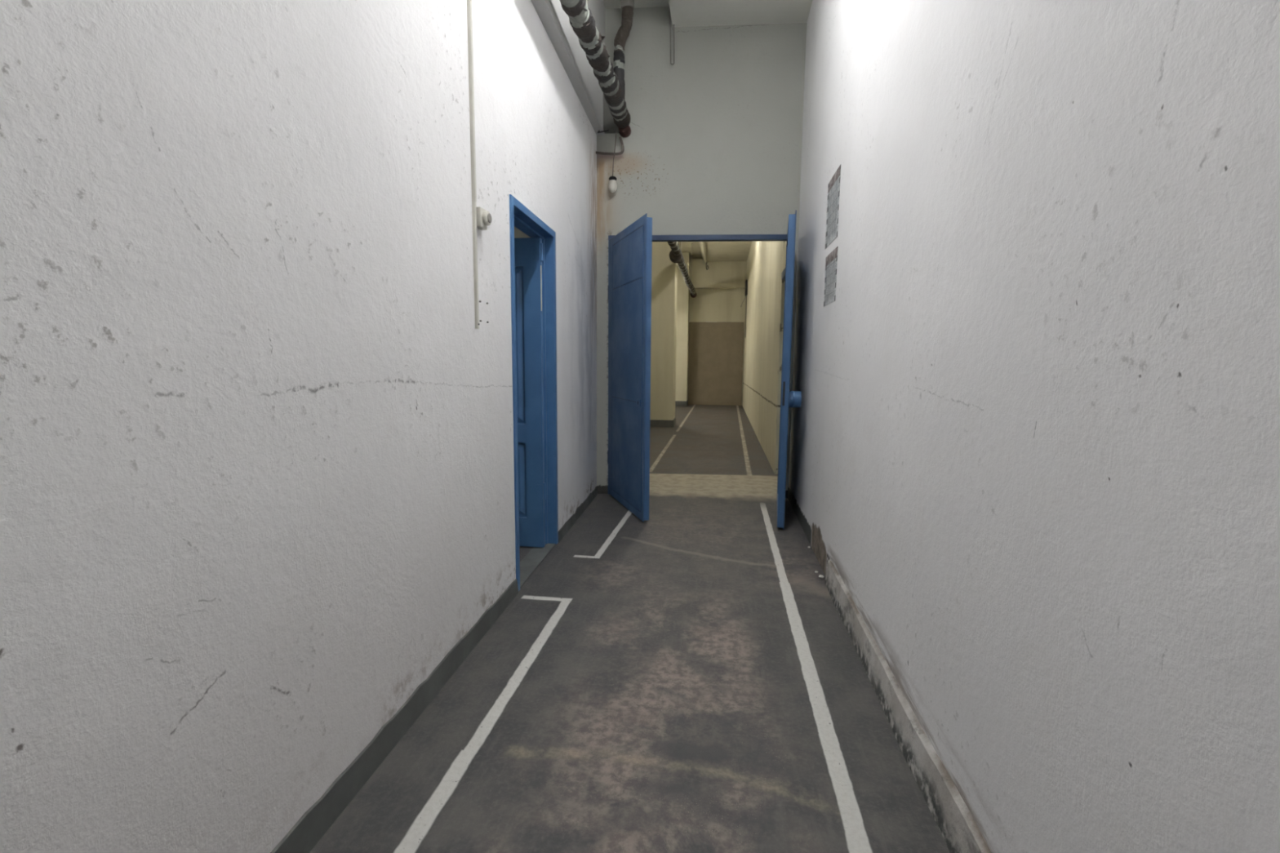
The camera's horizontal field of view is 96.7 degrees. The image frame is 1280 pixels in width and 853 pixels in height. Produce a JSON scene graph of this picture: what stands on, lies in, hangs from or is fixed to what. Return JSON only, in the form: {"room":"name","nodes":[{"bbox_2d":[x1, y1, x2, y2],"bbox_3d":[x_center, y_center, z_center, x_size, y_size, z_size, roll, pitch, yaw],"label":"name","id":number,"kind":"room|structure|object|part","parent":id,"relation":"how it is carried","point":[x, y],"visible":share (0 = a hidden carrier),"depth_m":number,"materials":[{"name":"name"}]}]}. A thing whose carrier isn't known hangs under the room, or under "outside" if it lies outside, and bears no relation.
{"room":"basement corridor","nodes":[
{"label":"basement corridor","id":0,"kind":"room"},
{"bbox_2d":[0,0,596,852],"bbox_3d":[-0.955,-1.206,0.975,0.120,4.750,8.735,1,7,6],"label":"wall","id":1,"kind":"structure","parent":0,"point":[256,461],"depth_m":1.29,"materials":[{"name":"white paint"}]},
{"bbox_2d":[270,578,518,852],"bbox_3d":[-1.050,1.232,0.051,0.025,0.123,6.327,1,7,6],"label":"baseboard","id":2,"kind":"structure","parent":1,"relation":"attached to","point":[304,836],"depth_m":1.83,"materials":[{"name":"grey paint"}]},
{"bbox_2d":[466,0,479,328],"bbox_3d":[-0.719,-1.371,2.433,0.019,1.880,0.018,1,7,8],"label":"cable trunking","id":3,"kind":"object","parent":1,"relation":"attached to","point":[469,22],"visible":1,"depth_m":2.45,"materials":[{"name":"white plastic"}]},
{"bbox_3d":[-0.710,-1.643,2.400,0.002,1.330,0.016,1,7,8],"label":"lid","id":4,"kind":"part","parent":3,"relation":"part of","materials":[{"name":"white plastic"}]},
{"bbox_2d":[475,206,492,230],"bbox_3d":[-0.697,-0.927,2.537,0.058,0.085,0.079,1,7,8],"label":"junction box","id":5,"kind":"object","parent":1,"relation":"attached to","point":[484,219],"visible":0.95,"depth_m":2.52,"materials":[{"name":"white plastic"}]},
{"bbox_2d":[509,194,558,591],"bbox_3d":[-1.039,-0.196,3.549,0.862,2.140,0.884,1,7,8],"label":"door","id":6,"kind":"structure","parent":1,"relation":"in","point":[533,258],"depth_m":3.80,"materials":[{"name":"blue paint"}]},
{"bbox_3d":[-1.034,-0.538,3.821,0.516,1.003,0.033,1,7,8],"label":"raised panel","id":7,"kind":"part","parent":6,"relation":"part of","materials":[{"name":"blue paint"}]},
{"bbox_3d":[-1.042,0.359,3.927,0.516,0.488,0.033,1,7,8],"label":"raised panel","id":8,"kind":"part","parent":6,"relation":"part of","materials":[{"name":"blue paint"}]},
{"bbox_2d":[530,0,604,135],"bbox_3d":[-0.857,-2.658,0.784,0.095,1.080,8.718,1,7,6],"label":"beam","id":9,"kind":"structure","parent":1,"relation":"attached to","point":[556,23],"depth_m":4.08,"materials":[{"name":"grey paint"}]},
{"bbox_2d":[558,486,598,542],"bbox_3d":[-0.504,0.699,4.785,0.025,0.083,1.489,1,7,6],"label":"baseboard","id":10,"kind":"structure","parent":1,"relation":"attached to","point":[580,510],"depth_m":4.63,"materials":[{"name":"grey paint"}]},
{"bbox_2d":[514,226,529,238],"bbox_3d":[-2.121,-0.570,4.250,3.004,2.700,3.900,1,7,8],"label":"wall","id":11,"kind":"structure","parent":0,"point":[517,233],"depth_m":5.40,"materials":[{"name":"beige paint"}]},
{"bbox_2d":[309,404,950,852],"bbox_3d":[-0.211,0.549,6.947,6.100,0.120,20.520,1,7,8],"label":"floor","id":12,"kind":"structure","parent":0,"point":[685,678],"depth_m":2.12,"materials":[{"name":"grey concrete"}]},
{"bbox_2d":[687,320,743,405],"bbox_3d":[2.169,-1.824,16.416,1.565,2.417,0.065,1,7,8],"label":"door","id":13,"kind":"structure","parent":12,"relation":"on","point":[715,351],"depth_m":16.40,"materials":[{"name":"brown paint"}]},
{"bbox_3d":[2.159,-0.639,16.555,1.565,0.030,0.065,1,7,8],"label":"rail","id":14,"kind":"part","parent":13,"relation":"part of","materials":[{"name":"brown paint"}]},
{"bbox_2d":[649,241,677,427],"bbox_3d":[0.045,-2.239,11.094,1.330,4.450,0.580,1,7,8],"label":"wall","id":15,"kind":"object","parent":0,"point":[664,271],"visible":0.42,"depth_m":10.83,"materials":[{"name":"beige paint"}]},
{"bbox_3d":[0.026,-0.099,11.346,1.330,0.140,0.580,1,7,8],"label":"skirting","id":16,"kind":"part","parent":15,"relation":"part of","materials":[{"name":"grey paint"}]},
{"bbox_2d":[675,252,690,405],"bbox_3d":[0.753,-2.839,16.231,1.290,4.450,0.620,1,7,8],"label":"wall","id":17,"kind":"structure","parent":0,"point":[682,291],"depth_m":15.93,"materials":[{"name":"beige paint"}]},
{"bbox_3d":[0.734,-0.699,16.483,1.290,0.140,0.620,1,7,8],"label":"skirting","id":18,"kind":"part","parent":17,"relation":"part of","materials":[{"name":"grey paint"}]},
{"bbox_2d":[596,6,806,498],"bbox_3d":[0.491,-1.700,5.274,2.176,4.750,0.160,1,7,4],"label":"wall","id":19,"kind":"structure","parent":0,"point":[713,144],"depth_m":5.08,"materials":[{"name":"white paint"}]},
{"bbox_2d":[595,136,624,155],"bbox_3d":[-0.272,-2.511,5.099,0.268,0.154,0.031,2,7,12],"label":"drain pipe","id":20,"kind":"object","parent":19,"relation":"attached to","point":[620,137],"visible":1,"depth_m":5.09,"materials":[{"name":"grey metal"}]},
{"bbox_2d":[603,93,619,133],"bbox_3d":[-0.283,-2.831,5.091,0.240,0.375,0.135,1,7,8],"label":"beam","id":21,"kind":"structure","parent":19,"relation":"attached to","point":[608,121],"depth_m":5.04,"materials":[{"name":"white paint"}]},
{"bbox_2d":[608,128,617,192],"bbox_3d":[-0.243,-2.376,5.095,0.078,0.538,0.078,1,7,8],"label":"hanging lamp","id":22,"kind":"object","parent":21,"relation":"hanging from","point":[612,185],"visible":1,"depth_m":5.09,"materials":[{"name":"white glass"}]},
{"bbox_3d":[-0.245,-2.163,5.120,0.078,0.108,0.078,1,7,8],"label":"bulb","id":23,"kind":"part","parent":22,"relation":"part of","materials":[{"name":"white glass"}]},
{"bbox_2d":[608,176,617,180],"bbox_3d":[-0.245,-2.224,5.113,0.072,0.045,0.072,1,7,8],"label":"socket","id":24,"kind":"object","parent":22,"relation":"attached to","point":[611,178],"depth_m":5.09,"materials":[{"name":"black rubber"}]},
{"bbox_3d":[-0.225,-2.444,5.082,0.044,0.401,0.013,3,7,24],"label":"cord","id":25,"kind":"part","parent":22,"relation":"part of","materials":[{"name":"white plastic"}]},
{"bbox_2d":[607,209,801,529],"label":"door","id":26,"kind":"structure","parent":19,"relation":"in","point":[629,251],"depth_m":4.65,"materials":[{"name":"blue paint"}]},
{"bbox_3d":[-0.011,-0.190,4.536,0.008,0.055,0.100,-2,7,-19],"label":"latch plate","id":27,"kind":"part","parent":26,"relation":"part of","materials":[{"name":"blue metal"}]},
{"bbox_2d":[602,0,812,26],"bbox_3d":[-0.132,-3.249,0.646,2.200,0.500,9.020,1,7,8],"label":"ceiling","id":28,"kind":"structure","parent":0,"point":[684,13],"depth_m":4.79,"materials":[{"name":"white paint"}]},
{"bbox_2d":[560,0,634,137],"bbox_3d":[-0.739,-2.644,0.776,0.193,1.086,8.732,1,7,8],"label":"pipe","id":29,"kind":"object","parent":28,"relation":"hanging from","point":[611,79],"visible":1,"depth_m":4.25,"materials":[{"name":"metal"}]},
{"bbox_2d":[668,3,675,65],"bbox_3d":[0.277,-3.412,4.951,0.060,0.499,0.012,1,7,8],"label":"rod","id":30,"kind":"object","parent":28,"relation":"hanging from","point":[668,3],"visible":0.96,"depth_m":4.95,"materials":[{"name":"metal"}]},
{"bbox_2d":[677,241,751,262],"bbox_3d":[0.813,-4.343,10.714,3.150,0.670,11.300,1,7,8],"label":"ceiling","id":31,"kind":"structure","parent":0,"point":[716,251],"depth_m":14.55,"materials":[{"name":"beige paint"}]},
{"bbox_2d":[667,241,697,297],"bbox_3d":[0.736,-3.594,10.690,0.238,1.232,10.821,1,7,8],"label":"pipe","id":32,"kind":"object","parent":31,"relation":"hanging from","point":[676,255],"visible":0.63,"depth_m":10.58,"materials":[{"name":"metal"}]},
{"bbox_2d":[698,241,707,263],"bbox_3d":[1.036,-4.065,10.557,0.190,0.300,10.890,1,7,8],"label":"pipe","id":33,"kind":"structure","parent":31,"relation":"attached to","point":[702,244],"depth_m":14.38,"materials":[{"name":"beige metal"}]},
{"bbox_2d":[688,255,745,405],"bbox_3d":[0.663,-3.035,16.607,5.000,4.750,0.150,1,7,8],"label":"wall","id":34,"kind":"structure","parent":0,"point":[718,305],"depth_m":16.26,"materials":[{"name":"beige paint"}]},
{"bbox_2d":[689,259,746,288],"bbox_3d":[2.197,-4.299,16.039,1.570,0.780,0.250,1,7,8],"label":"beam","id":35,"kind":"structure","parent":34,"relation":"attached to","point":[721,274],"depth_m":15.92,"materials":[{"name":"beige paint"}]},
{"bbox_2d":[742,0,1279,852],"bbox_3d":[1.654,-1.813,6.315,0.150,4.750,20.100,1,7,8],"label":"wall","id":36,"kind":"structure","parent":0,"point":[1034,449],"depth_m":1.14,"materials":[{"name":"white paint"}]},
{"bbox_2d":[740,280,747,337],"bbox_3d":[2.735,-3.098,15.035,0.164,1.480,0.350,1,7,8],"label":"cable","id":37,"kind":"object","parent":36,"relation":"attached to","point":[746,281],"visible":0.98,"depth_m":14.87,"materials":[{"name":"plastic"}]},
{"bbox_2d":[781,267,785,279],"bbox_3d":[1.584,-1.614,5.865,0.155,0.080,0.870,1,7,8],"label":"junction box","id":38,"kind":"object","parent":36,"relation":"attached to","point":[783,274],"visible":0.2,"depth_m":6.13,"materials":[{"name":"blue paint"}]},
{"bbox_2d":[823,245,838,306],"bbox_3d":[1.184,-0.923,3.542,0.002,0.315,0.390,1,7,8],"label":"notice","id":39,"kind":"object","parent":36,"relation":"attached to","point":[831,262],"visible":1,"depth_m":3.52,"materials":[{"name":"white paper"}]},
{"bbox_2d":[825,164,840,248],"bbox_3d":[1.193,-1.347,3.527,0.002,0.410,0.400,1,7,8],"label":"notice","id":40,"kind":"object","parent":36,"relation":"attached to","point":[833,186],"visible":1,"depth_m":3.51,"materials":[{"name":"white paper"}]},
{"bbox_2d":[825,559,991,852],"bbox_3d":[0.634,1.232,0.029,0.041,0.158,6.750,1,7,8],"label":"baseboard","id":41,"kind":"structure","parent":36,"relation":"attached to","point":[961,833],"depth_m":1.84,"materials":[{"name":"grey concrete"}]}
]}

